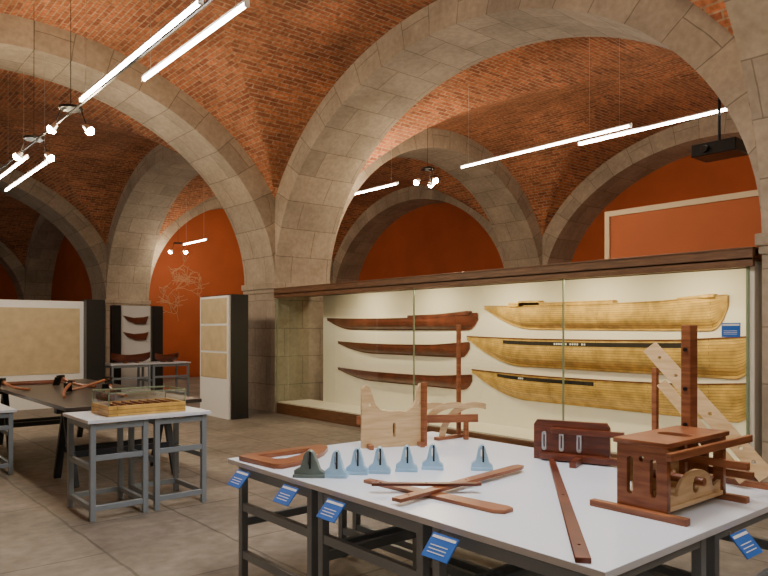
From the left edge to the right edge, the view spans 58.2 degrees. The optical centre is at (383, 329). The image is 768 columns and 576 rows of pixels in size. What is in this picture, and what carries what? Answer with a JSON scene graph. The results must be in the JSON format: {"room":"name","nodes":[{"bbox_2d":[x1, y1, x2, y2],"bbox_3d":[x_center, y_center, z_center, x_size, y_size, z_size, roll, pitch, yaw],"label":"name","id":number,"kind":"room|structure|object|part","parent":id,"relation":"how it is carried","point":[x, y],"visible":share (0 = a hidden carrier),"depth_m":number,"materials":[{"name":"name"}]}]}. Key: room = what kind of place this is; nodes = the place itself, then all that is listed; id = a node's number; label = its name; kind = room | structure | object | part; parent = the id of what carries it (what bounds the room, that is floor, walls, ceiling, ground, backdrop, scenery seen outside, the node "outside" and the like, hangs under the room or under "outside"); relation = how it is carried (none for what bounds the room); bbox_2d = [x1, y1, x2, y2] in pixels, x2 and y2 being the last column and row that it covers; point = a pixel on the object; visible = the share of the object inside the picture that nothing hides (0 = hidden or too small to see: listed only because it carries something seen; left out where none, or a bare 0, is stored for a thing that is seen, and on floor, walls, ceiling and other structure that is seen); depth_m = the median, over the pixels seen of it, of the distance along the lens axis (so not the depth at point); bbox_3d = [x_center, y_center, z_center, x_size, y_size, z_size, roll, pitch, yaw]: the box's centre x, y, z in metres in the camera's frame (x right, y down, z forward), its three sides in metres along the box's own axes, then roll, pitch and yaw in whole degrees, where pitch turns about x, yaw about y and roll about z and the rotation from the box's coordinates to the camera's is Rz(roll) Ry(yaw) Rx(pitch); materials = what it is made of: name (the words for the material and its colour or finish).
{"room":"museum","nodes":[
{"label":"museum","id":0,"kind":"room"},
{"bbox_2d":[0,264,17,299],"bbox_3d":[-18.786,-1.800,26.413,11.200,6.800,0.400,0,0,-40],"label":"wall","id":1,"kind":"structure","parent":0,"point":[7,289],"depth_m":28.74,"materials":[{"name":"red paint"}]},
{"bbox_2d":[51,236,91,300],"bbox_3d":[-11.035,-1.800,25.762,0.400,6.800,8.600,0,0,-40],"label":"wall","id":2,"kind":"structure","parent":0,"point":[71,282],"depth_m":26.91,"materials":[{"name":"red paint"}]},
{"bbox_2d":[149,209,243,377],"bbox_3d":[-4.871,-1.800,25.131,8.400,6.800,0.322,0,0,-40],"label":"wall","id":3,"kind":"structure","parent":0,"point":[217,259],"depth_m":23.54,"materials":[{"name":"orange paint"}]},
{"bbox_2d":[0,0,733,267],"bbox_3d":[-2.443,-3.644,13.581,17.000,2.212,38.300,0,0,-40],"label":"ceiling","id":4,"kind":"structure","parent":0,"point":[263,74],"depth_m":13.10,"materials":[{"name":"brick"}]},
{"bbox_2d":[0,155,27,178],"bbox_3d":[-6.405,-3.665,11.607,0.036,2.169,3.200,0,0,-40],"label":"pendant lamp","id":5,"kind":"object","parent":4,"relation":"hanging from","point":[25,157],"visible":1,"depth_m":10.99,"materials":[{"name":"beige plastic"}]},
{"bbox_2d":[5,159,48,191],"bbox_3d":[-6.128,-3.663,11.776,0.036,2.166,2.900,0,0,-40],"label":"pendant lamp","id":6,"kind":"object","parent":4,"relation":"hanging from","point":[46,161],"visible":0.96,"depth_m":11.62,"materials":[{"name":"beige plastic"}]},
{"bbox_2d":[13,135,54,161],"bbox_3d":[-5.114,-3.609,10.080,0.502,2.280,0.351,0,0,-40],"label":"ceiling spotlight","id":7,"kind":"object","parent":4,"relation":"hanging from","point":[17,156],"depth_m":10.05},
{"bbox_2d":[47,0,93,134],"bbox_3d":[-3.952,-3.609,8.705,0.502,2.280,0.351,0,0,-40],"label":"ceiling spotlight","id":8,"kind":"object","parent":4,"relation":"hanging from","point":[52,128],"depth_m":8.70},
{"bbox_2d":[0,0,211,169],"bbox_3d":[-3.520,-2.720,8.154,0.020,0.020,13.000,0,0,-40],"label":"track","id":9,"kind":"object","parent":4,"relation":"attached to","point":[206,2],"visible":1,"depth_m":7.12,"materials":[{"name":"metal"}]},
{"bbox_2d":[79,0,203,102],"bbox_3d":[-2.444,-3.662,6.641,0.036,2.163,3.100,0,0,-40],"label":"pendant lamp","id":10,"kind":"object","parent":4,"relation":"hanging from","point":[192,6],"visible":1,"depth_m":6.32,"materials":[{"name":"beige plastic"}]},
{"bbox_2d":[169,242,186,253],"bbox_3d":[-6.396,-2.931,21.435,0.502,1.123,0.351,0,0,-40],"label":"ceiling spotlight","id":11,"kind":"object","parent":4,"relation":"hanging from","point":[170,251],"depth_m":21.38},
{"bbox_2d":[141,0,249,81],"bbox_3d":[-1.795,-3.665,6.338,0.036,2.170,2.200,0,0,-40],"label":"pendant lamp","id":12,"kind":"object","parent":4,"relation":"hanging from","point":[242,5],"visible":1,"depth_m":6.20,"materials":[{"name":"beige plastic"}]},
{"bbox_2d":[183,238,207,244],"bbox_3d":[-5.595,-3.545,20.410,0.036,1.929,1.600,0,0,-40],"label":"pendant lamp","id":13,"kind":"object","parent":4,"relation":"hanging from","point":[204,239],"visible":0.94,"depth_m":20.35,"materials":[{"name":"beige"}]},
{"bbox_2d":[355,149,397,194],"bbox_3d":[-0.328,-3.506,15.107,0.036,0.953,1.900,0,0,-40],"label":"pendant lamp","id":14,"kind":"object","parent":4,"relation":"hanging from","point":[391,183],"visible":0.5,"depth_m":14.73,"materials":[{"name":"beige plastic"}]},
{"bbox_2d":[414,125,437,187],"bbox_3d":[0.901,-3.470,13.655,0.506,1.200,0.456,0,0,-40],"label":"ceiling spotlight","id":15,"kind":"object","parent":4,"relation":"hanging from","point":[435,180],"depth_m":13.67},
{"bbox_2d":[460,38,631,168],"bbox_3d":[2.576,-3.811,11.669,0.036,1.543,3.500,0,0,-40],"label":"pendant lamp","id":16,"kind":"object","parent":4,"relation":"hanging from","point":[628,125],"visible":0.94,"depth_m":11.25,"materials":[{"name":"beige"}]},
{"bbox_2d":[578,37,726,145],"bbox_3d":[3.943,-3.837,10.238,0.036,1.715,2.450,0,0,-40],"label":"pendant lamp","id":17,"kind":"object","parent":4,"relation":"hanging from","point":[713,111],"visible":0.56,"depth_m":10.32,"materials":[{"name":"beige"}]},
{"bbox_2d":[691,97,747,162],"bbox_3d":[4.585,-3.217,9.439,0.510,1.674,0.600,0,0,-40],"label":"ceiling projector","id":18,"kind":"object","parent":4,"relation":"hanging from","point":[720,149],"depth_m":9.36,"materials":[{"name":"black plastic"}]},
{"bbox_2d":[0,0,767,300],"bbox_3d":[-2.443,-2.825,13.581,19.600,3.850,40.900,0,0,-40],"label":"arches","id":19,"kind":"structure","parent":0,"point":[291,238],"depth_m":13.00,"materials":[{"name":"stone"}]},
{"bbox_2d":[0,377,767,575],"bbox_3d":[-2.399,1.600,13.684,22.000,0.001,44.000,0,0,-40],"label":"floor","id":20,"kind":"structure","parent":0,"point":[40,535],"depth_m":5.89,"materials":[{"name":"stone"}]},
{"bbox_2d":[0,403,16,474],"bbox_3d":[-4.889,1.240,8.110,0.660,0.720,1.760,0,0,-40],"label":"display table","id":21,"kind":"object","parent":20,"relation":"on","point":[5,411],"visible":1,"depth_m":7.64,"materials":[{"name":"laminate"}]},
{"bbox_3d":[-4.889,1.255,8.110,0.600,0.690,1.700,0,0,-40],"label":"frame","id":22,"kind":"part","parent":21,"relation":"part of","materials":[{"name":"grey paint"}]},
{"bbox_2d":[0,299,104,409],"bbox_3d":[-7.394,0.480,13.653,3.530,2.240,0.400,0,0,-40],"label":"panel","id":23,"kind":"object","parent":20,"relation":"on","point":[40,339],"visible":0.75,"depth_m":14.11,"materials":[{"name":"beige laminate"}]},
{"bbox_2d":[0,379,201,487],"bbox_3d":[-3.833,1.169,8.642,1.400,0.839,4.050,0,0,-40],"label":"trestle table","id":24,"kind":"object","parent":20,"relation":"on","point":[49,395],"visible":0.62,"depth_m":7.67,"materials":[{"name":"brown wood"}]},
{"bbox_2d":[0,378,30,390],"bbox_3d":[-4.628,0.674,8.574,0.565,0.148,0.105,0,0,24],"label":"shipwright adze","id":25,"kind":"object","parent":24,"relation":"on","point":[2,380],"visible":1,"depth_m":8.55,"materials":[{"name":"brown wood"}]},
{"bbox_2d":[1,379,74,385],"bbox_3d":[-4.882,0.735,9.692,0.420,0.025,0.900,0,0,44],"label":"saw","id":26,"kind":"object","parent":24,"relation":"on","point":[35,381],"visible":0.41,"depth_m":9.59,"materials":[{"name":"brown wood"}]},
{"bbox_2d":[62,380,72,397],"bbox_3d":[-3.659,0.674,7.923,0.106,0.148,0.863,0,0,-19],"label":"shipwright adze","id":27,"kind":"object","parent":24,"relation":"on","point":[67,385],"visible":1,"depth_m":8.22,"materials":[{"name":"brown wood"}]},
{"bbox_3d":[-3.785,0.672,8.271,0.100,0.144,0.121,0,0,-19],"label":"blade","id":28,"kind":"part","parent":27,"relation":"part of","materials":[{"name":"metal"}]},
{"bbox_2d":[53,375,95,387],"bbox_3d":[-4.067,0.674,9.060,0.764,0.148,0.106,0,0,30],"label":"shipwright adze","id":29,"kind":"object","parent":24,"relation":"on","point":[57,379],"visible":0.71,"depth_m":9.19,"materials":[{"name":"brown wood"}]},
{"bbox_3d":[-4.346,0.672,9.219,0.121,0.144,0.100,0,0,31],"label":"blade","id":30,"kind":"part","parent":29,"relation":"part of","materials":[{"name":"metal"}]},
{"bbox_3d":[-4.038,0.680,9.056,0.709,0.135,0.082,0,0,30],"label":"handle","id":31,"kind":"part","parent":29,"relation":"part of","materials":[{"name":"brown wood"}]},
{"bbox_2d":[72,376,112,390],"bbox_3d":[-3.722,0.674,8.721,0.106,0.148,0.664,0,0,26],"label":"shipwright adze","id":32,"kind":"object","parent":24,"relation":"on","point":[105,379],"visible":0.89,"depth_m":8.78,"materials":[{"name":"brown wood"}]},
{"bbox_3d":[-3.604,0.672,8.966,0.100,0.144,0.121,0,0,27],"label":"blade","id":33,"kind":"part","parent":32,"relation":"part of","materials":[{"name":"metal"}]},
{"bbox_2d":[96,392,115,401],"bbox_3d":[-3.024,0.690,7.390,0.175,0.120,0.412,0,0,-40],"label":"mallet","id":34,"kind":"object","parent":24,"relation":"on","point":[100,396],"visible":0.77,"depth_m":7.24,"materials":[{"name":"brown wood"}]},
{"bbox_2d":[102,381,126,396],"bbox_3d":[-3.083,0.674,7.909,0.106,0.148,0.667,0,0,-40],"label":"shipwright adze","id":35,"kind":"object","parent":24,"relation":"on","point":[108,384],"visible":0.58,"depth_m":8.08,"materials":[{"name":"brown wood"}]},
{"bbox_3d":[-3.259,0.672,8.113,0.100,0.144,0.121,0,0,-36],"label":"blade","id":36,"kind":"part","parent":35,"relation":"part of","materials":[{"name":"metal"}]},
{"bbox_3d":[-3.069,0.680,7.883,0.082,0.135,0.611,0,0,-37],"label":"handle","id":37,"kind":"part","parent":35,"relation":"part of","materials":[{"name":"brown wood"}]},
{"bbox_2d":[105,306,109,376],"bbox_3d":[-8.260,-1.700,21.627,1.300,6.600,1.300,0,0,-40],"label":"shaft","id":38,"kind":"object","parent":20,"relation":"on","point":[107,308],"visible":0.07,"depth_m":20.75,"materials":[{"name":"stone"}]},
{"bbox_2d":[103,299,150,305],"bbox_3d":[-8.260,-0.820,21.627,1.400,0.200,1.400,0,0,-40],"label":"impost","id":39,"kind":"object","parent":38,"relation":"attached to","point":[108,302],"visible":0.62,"depth_m":21.09,"materials":[{"name":"stone"}]},
{"bbox_2d":[110,305,162,391],"bbox_3d":[-6.136,0.500,17.137,1.250,2.200,0.200,0,0,-40],"label":"panel","id":40,"kind":"object","parent":20,"relation":"on","point":[133,329],"visible":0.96,"depth_m":17.10,"materials":[{"name":"black laminate"}]},
{"bbox_2d":[63,406,210,521],"bbox_3d":[-2.257,1.175,6.328,1.100,0.850,0.720,0,0,-40],"label":"display table","id":41,"kind":"object","parent":20,"relation":"on","point":[88,420],"visible":0.93,"depth_m":6.16,"materials":[{"name":"white laminate"}]},
{"bbox_2d":[91,386,185,416],"bbox_3d":[-2.249,0.646,6.335,0.703,0.208,0.464,0,0,-40],"label":"model","id":42,"kind":"object","parent":41,"relation":"on","point":[155,405],"visible":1,"depth_m":6.24},
{"bbox_3d":[-2.250,0.605,6.334,0.692,0.110,0.452,0,0,-40],"label":"glass","id":43,"kind":"part","parent":42,"relation":"part of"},
{"bbox_2d":[91,398,185,416],"bbox_3d":[-2.249,0.705,6.335,0.703,0.090,0.464,0,0,-40],"label":"wooden tray","id":44,"kind":"object","parent":42,"relation":"on","point":[155,405],"depth_m":6.20,"materials":[{"name":"yellow wood"}]},
{"bbox_2d":[105,361,190,395],"bbox_3d":[-5.507,1.175,15.967,1.860,0.850,0.760,0,0,-40],"label":"display table","id":45,"kind":"object","parent":20,"relation":"on","point":[153,364],"visible":0.57,"depth_m":15.91,"materials":[{"name":"white laminate"}]},
{"bbox_2d":[111,352,149,362],"bbox_3d":[-5.774,0.628,15.741,0.900,0.243,0.300,0,0,-40],"label":"model","id":46,"kind":"object","parent":45,"relation":"on","point":[136,358],"visible":1,"depth_m":15.62},
{"bbox_2d":[155,352,178,361],"bbox_3d":[-5.125,0.642,16.290,0.280,0.216,0.700,0,0,32],"label":"model","id":47,"kind":"object","parent":45,"relation":"on","point":[160,357],"visible":1,"depth_m":16.16},
{"bbox_2d":[200,294,247,419],"bbox_3d":[-2.993,0.480,12.854,0.378,2.240,1.200,0,0,-40],"label":"panel","id":48,"kind":"object","parent":20,"relation":"on","point":[223,318],"visible":0.96,"depth_m":12.48,"materials":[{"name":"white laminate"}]},
{"bbox_2d":[248,107,322,412],"bbox_3d":[-1.999,-1.700,14.218,1.300,6.600,1.200,0,0,-40],"label":"shaft","id":49,"kind":"object","parent":20,"relation":"on","point":[300,319],"visible":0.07,"depth_m":13.72,"materials":[{"name":"stone"}]},
{"bbox_2d":[241,282,317,294],"bbox_3d":[-1.999,-0.820,14.218,1.400,0.200,1.300,0,0,-40],"label":"impost","id":50,"kind":"object","parent":49,"relation":"attached to","point":[263,288],"visible":0.49,"depth_m":13.63,"materials":[{"name":"stone"}]},
{"bbox_2d":[228,432,767,575],"bbox_3d":[0.570,1.210,3.958,1.820,0.780,2.710,0,0,-40],"label":"table","id":51,"kind":"object","parent":20,"relation":"on","point":[533,539],"visible":0.79,"depth_m":3.36,"materials":[{"name":"white laminate"}]},
{"bbox_2d":[227,469,249,488],"bbox_3d":[-0.865,0.900,4.178,0.110,0.086,0.150,0,0,-40],"label":"label card","id":52,"kind":"object","parent":51,"relation":"attached to","point":[238,479],"visible":1,"depth_m":4.16,"materials":[{"name":"paper"}]},
{"bbox_2d":[239,445,327,468],"bbox_3d":[-0.538,0.805,4.405,0.660,0.030,0.441,0,0,-40],"label":"tool","id":53,"kind":"object","parent":51,"relation":"on","point":[265,459],"visible":0.91,"depth_m":4.31,"materials":[{"name":"brown wood"}]},
{"bbox_2d":[273,484,298,506],"bbox_3d":[-0.523,0.900,3.774,0.110,0.086,0.150,0,0,-40],"label":"label card","id":54,"kind":"object","parent":51,"relation":"attached to","point":[286,494],"visible":1,"depth_m":3.76,"materials":[{"name":"plastic"}]},
{"bbox_2d":[293,449,324,477],"bbox_3d":[-0.414,0.745,3.852,0.180,0.150,0.068,0,0,6],"label":"tool","id":55,"kind":"object","parent":51,"relation":"on","point":[310,467],"visible":0.98,"depth_m":3.83,"materials":[{"name":"grey paint"}]},
{"bbox_2d":[316,498,345,522],"bbox_3d":[-0.252,0.900,3.453,0.110,0.086,0.150,0,0,-40],"label":"label card","id":56,"kind":"object","parent":51,"relation":"attached to","point":[330,511],"visible":1,"depth_m":3.44,"materials":[{"name":"plastic"}]},
{"bbox_2d":[325,450,348,477],"bbox_3d":[-0.266,0.745,3.847,0.130,0.150,0.068,0,0,6],"label":"tool","id":57,"kind":"object","parent":51,"relation":"on","point":[336,469],"visible":1,"depth_m":3.82,"materials":[{"name":"blue paint"}]},
{"bbox_2d":[346,447,368,474],"bbox_3d":[-0.152,0.745,3.930,0.130,0.150,0.068,0,0,6],"label":"tool","id":58,"kind":"object","parent":51,"relation":"on","point":[357,466],"visible":0.93,"depth_m":3.90,"materials":[{"name":"blue paint"}]},
{"bbox_2d":[368,446,390,473],"bbox_3d":[-0.026,0.745,3.958,0.130,0.150,0.068,0,0,6],"label":"tool","id":59,"kind":"object","parent":51,"relation":"on","point":[379,465],"visible":0.97,"depth_m":3.93,"materials":[{"name":"blue paint"}]},
{"bbox_2d":[361,382,426,449],"bbox_3d":[0.067,0.595,4.855,0.470,0.450,0.200,0,0,-16],"label":"wooden stand","id":60,"kind":"object","parent":51,"relation":"on","point":[410,425],"depth_m":4.84,"materials":[{"name":"beige wood"}]},
{"bbox_2d":[395,445,417,471],"bbox_3d":[0.131,0.745,4.012,0.130,0.150,0.068,0,0,6],"label":"tool","id":61,"kind":"object","parent":51,"relation":"on","point":[406,464],"visible":1,"depth_m":3.99,"materials":[{"name":"blue paint"}]},
{"bbox_2d":[356,325,485,440],"bbox_3d":[0.280,0.390,5.148,0.987,0.860,0.176,0,0,-15],"label":"stand","id":62,"kind":"object","parent":51,"relation":"on","point":[454,416],"visible":0.73,"depth_m":5.16,"materials":[{"name":"brown wood"}]},
{"bbox_2d":[421,443,443,469],"bbox_3d":[0.287,0.745,4.069,0.130,0.150,0.068,0,0,6],"label":"tool","id":63,"kind":"object","parent":51,"relation":"on","point":[433,462],"visible":1,"depth_m":4.04,"materials":[{"name":"blue paint"}]},
{"bbox_2d":[421,532,459,563],"bbox_3d":[0.245,0.900,2.865,0.110,0.086,0.150,0,0,-40],"label":"label card","id":64,"kind":"object","parent":51,"relation":"attached to","point":[440,547],"visible":1,"depth_m":2.85,"materials":[{"name":"plastic"}]},
{"bbox_2d":[364,464,523,513],"bbox_3d":[0.297,0.795,3.642,0.817,0.050,0.991,0,0,14],"label":"batten","id":65,"kind":"object","parent":51,"relation":"on","point":[435,492],"visible":1,"depth_m":3.45,"materials":[{"name":"brown wood"}]},
{"bbox_2d":[471,444,492,470],"bbox_3d":[0.574,0.745,4.046,0.130,0.150,0.068,0,0,6],"label":"tool","id":66,"kind":"object","parent":51,"relation":"on","point":[481,463],"visible":0.98,"depth_m":4.02,"materials":[{"name":"blue paint"}]},
{"bbox_2d":[549,459,590,563],"bbox_3d":[0.871,0.810,3.354,0.055,0.020,1.890,0,0,10],"label":"bar","id":67,"kind":"object","parent":51,"relation":"on","point":[581,554],"visible":1,"depth_m":2.88,"materials":[{"name":"brown wood"}]},
{"bbox_2d":[534,419,624,467],"bbox_3d":[1.177,0.695,4.261,0.300,0.250,0.530,0,0,-32],"label":"clamp","id":68,"kind":"object","parent":51,"relation":"on","point":[578,443],"visible":0.99,"depth_m":4.26,"materials":[{"name":"brown wood"}]},
{"bbox_3d":[1.016,0.700,4.375,0.030,0.119,0.012,0,0,30],"label":"slot plate","id":69,"kind":"part","parent":68,"relation":"part of","materials":[{"name":"metal"}]},
{"bbox_3d":[1.111,0.700,4.320,0.030,0.119,0.012,0,0,30],"label":"slot plate","id":70,"kind":"part","parent":68,"relation":"part of","materials":[{"name":"metal"}]},
{"bbox_3d":[1.206,0.700,4.264,0.030,0.119,0.012,0,0,30],"label":"slot plate","id":71,"kind":"part","parent":68,"relation":"part of","materials":[{"name":"metal"}]},
{"bbox_2d":[590,325,754,526],"bbox_3d":[1.400,0.398,3.317,0.818,0.843,0.618,0,0,-40],"label":"model","id":72,"kind":"object","parent":51,"relation":"on","point":[655,492],"visible":1,"depth_m":3.14,"materials":[{"name":"brown wood"}]},
{"bbox_3d":[1.563,0.398,3.534,0.080,0.845,0.050,0,0,-40],"label":"post","id":73,"kind":"part","parent":72,"relation":"part of","materials":[{"name":"brown wood"}]},
{"bbox_2d":[643,342,767,489],"bbox_3d":[1.750,0.444,3.779,0.133,0.752,0.753,0,0,-38],"label":"plank","id":74,"kind":"object","parent":51,"relation":"on","point":[666,365],"visible":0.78,"depth_m":3.81,"materials":[{"name":"beige wood"}]},
{"bbox_2d":[728,529,762,559],"bbox_3d":[1.514,0.900,2.918,0.150,0.086,0.110,0,0,-40],"label":"label card","id":75,"kind":"object","parent":51,"relation":"attached to","point":[742,539],"visible":1,"depth_m":2.90,"materials":[{"name":"plastic"}]},
{"bbox_2d":[274,246,761,481],"bbox_3d":[1.065,0.400,10.235,0.960,2.400,8.740,0,0,-40],"label":"glass display case","id":76,"kind":"object","parent":20,"relation":"on","point":[734,272],"visible":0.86,"depth_m":9.60,"materials":[{"name":"brown wood"}]},
{"bbox_2d":[327,311,477,329],"bbox_3d":[0.117,-0.140,11.769,0.129,0.293,3.873,0,0,-40],"label":"model","id":77,"kind":"object","parent":76,"relation":"attached to","point":[467,320],"visible":0.98,"depth_m":11.23},
{"bbox_3d":[0.115,-0.224,11.768,0.124,0.074,3.873,0,0,-40],"label":"rail","id":78,"kind":"part","parent":77,"relation":"part of","materials":[{"name":"brown wood"}]},
{"bbox_2d":[338,341,469,357],"bbox_3d":[0.178,0.302,11.704,0.119,0.247,3.353,0,0,-40],"label":"model","id":79,"kind":"object","parent":76,"relation":"attached to","point":[449,349],"visible":0.94,"depth_m":11.34},
{"bbox_3d":[0.177,0.216,11.702,0.114,0.074,3.353,0,0,-40],"label":"rail","id":80,"kind":"part","parent":79,"relation":"part of","materials":[{"name":"brown wood"}]},
{"bbox_2d":[338,367,471,389],"bbox_3d":[0.195,0.792,11.684,0.119,0.247,3.403,0,0,-40],"label":"model","id":81,"kind":"object","parent":76,"relation":"attached to","point":[440,381],"visible":0.92,"depth_m":11.34},
{"bbox_3d":[0.193,0.706,11.683,0.114,0.074,3.403,0,0,-40],"label":"rail","id":82,"kind":"part","parent":81,"relation":"part of","materials":[{"name":"brown wood"}]},
{"bbox_3d":[1.510,0.370,10.297,0.100,2.060,8.220,0,0,-40],"label":"panel","id":83,"kind":"part","parent":76,"relation":"part of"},
{"bbox_2d":[467,336,745,378],"bbox_3d":[2.565,0.296,8.857,0.149,0.474,4.183,0,0,-40],"label":"model","id":84,"kind":"object","parent":76,"relation":"attached to","point":[721,357],"visible":0.89,"depth_m":8.50},
{"bbox_3d":[2.563,0.096,8.855,0.144,0.074,4.183,0,0,-40],"label":"rail","id":85,"kind":"part","parent":84,"relation":"part of","materials":[{"name":"brown wood"}]},
{"bbox_2d":[484,294,728,330],"bbox_3d":[2.582,-0.197,8.844,0.139,0.417,3.523,0,0,-40],"label":"model","id":86,"kind":"object","parent":76,"relation":"attached to","point":[708,311],"visible":0.98,"depth_m":8.44},
{"bbox_3d":[2.580,-0.354,8.843,0.134,0.074,3.523,0,0,-40],"label":"rail","id":87,"kind":"part","parent":86,"relation":"part of","materials":[{"name":"yellow wood"}]},
{"bbox_2d":[471,369,745,421],"bbox_3d":[2.597,0.781,8.818,0.149,0.444,4.083,0,0,-40],"label":"model","id":88,"kind":"object","parent":76,"relation":"attached to","point":[729,399],"visible":0.84,"depth_m":8.55},
{"bbox_3d":[2.595,0.596,8.817,0.144,0.074,4.083,0,0,-40],"label":"rail","id":89,"kind":"part","parent":88,"relation":"part of","materials":[{"name":"brown wood"}]},
{"bbox_2d":[722,323,740,336],"bbox_3d":[3.437,0.000,6.806,0.076,0.140,0.180,0,0,-40],"label":"label card","id":90,"kind":"object","parent":76,"relation":"attached to","point":[728,329],"visible":1,"depth_m":6.78,"materials":[{"name":"paper"}]},
{"bbox_3d":[3.834,0.370,6.912,0.720,2.060,0.050,0,0,-40],"label":"panel","id":91,"kind":"part","parent":76,"relation":"part of","materials":[{"name":"clear glass"}]},
{"bbox_2d":[762,254,767,482],"bbox_3d":[4.520,-1.700,6.503,1.300,6.600,1.300,0,0,-40],"label":"shaft","id":92,"kind":"object","parent":20,"relation":"on","point":[764,256],"visible":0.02,"depth_m":6.56,"materials":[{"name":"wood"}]},
{"bbox_2d":[755,232,767,254],"bbox_3d":[4.520,-0.820,6.503,1.400,0.200,1.400,0,0,-40],"label":"impost","id":93,"kind":"object","parent":92,"relation":"attached to","point":[761,239],"visible":1,"depth_m":6.54,"materials":[{"name":"stone"}]},
{"bbox_2d":[358,133,756,280],"bbox_3d":[8.161,-1.800,16.061,0.300,6.800,31.000,0,0,-40],"label":"wall","id":94,"kind":"structure","parent":0,"point":[437,238],"depth_m":21.99,"materials":[{"name":"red paint"}]},
{"bbox_2d":[605,190,758,258],"bbox_3d":[6.176,-0.350,11.438,0.260,3.900,5.500,0,0,-40],"label":"picture frame","id":95,"kind":"structure","parent":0,"point":[752,193],"depth_m":12.49,"materials":[{"name":"paint"},{"name":"beige painted trim"}]},
{"bbox_2d":[610,196,761,258],"bbox_3d":[6.208,-0.300,11.400,0.200,3.800,5.400,0,0,-40],"label":"panel","id":96,"kind":"object","parent":95,"relation":"attached to","point":[734,223],"visible":0.22,"depth_m":12.21,"materials":[{"name":"orange paint"}]}
]}

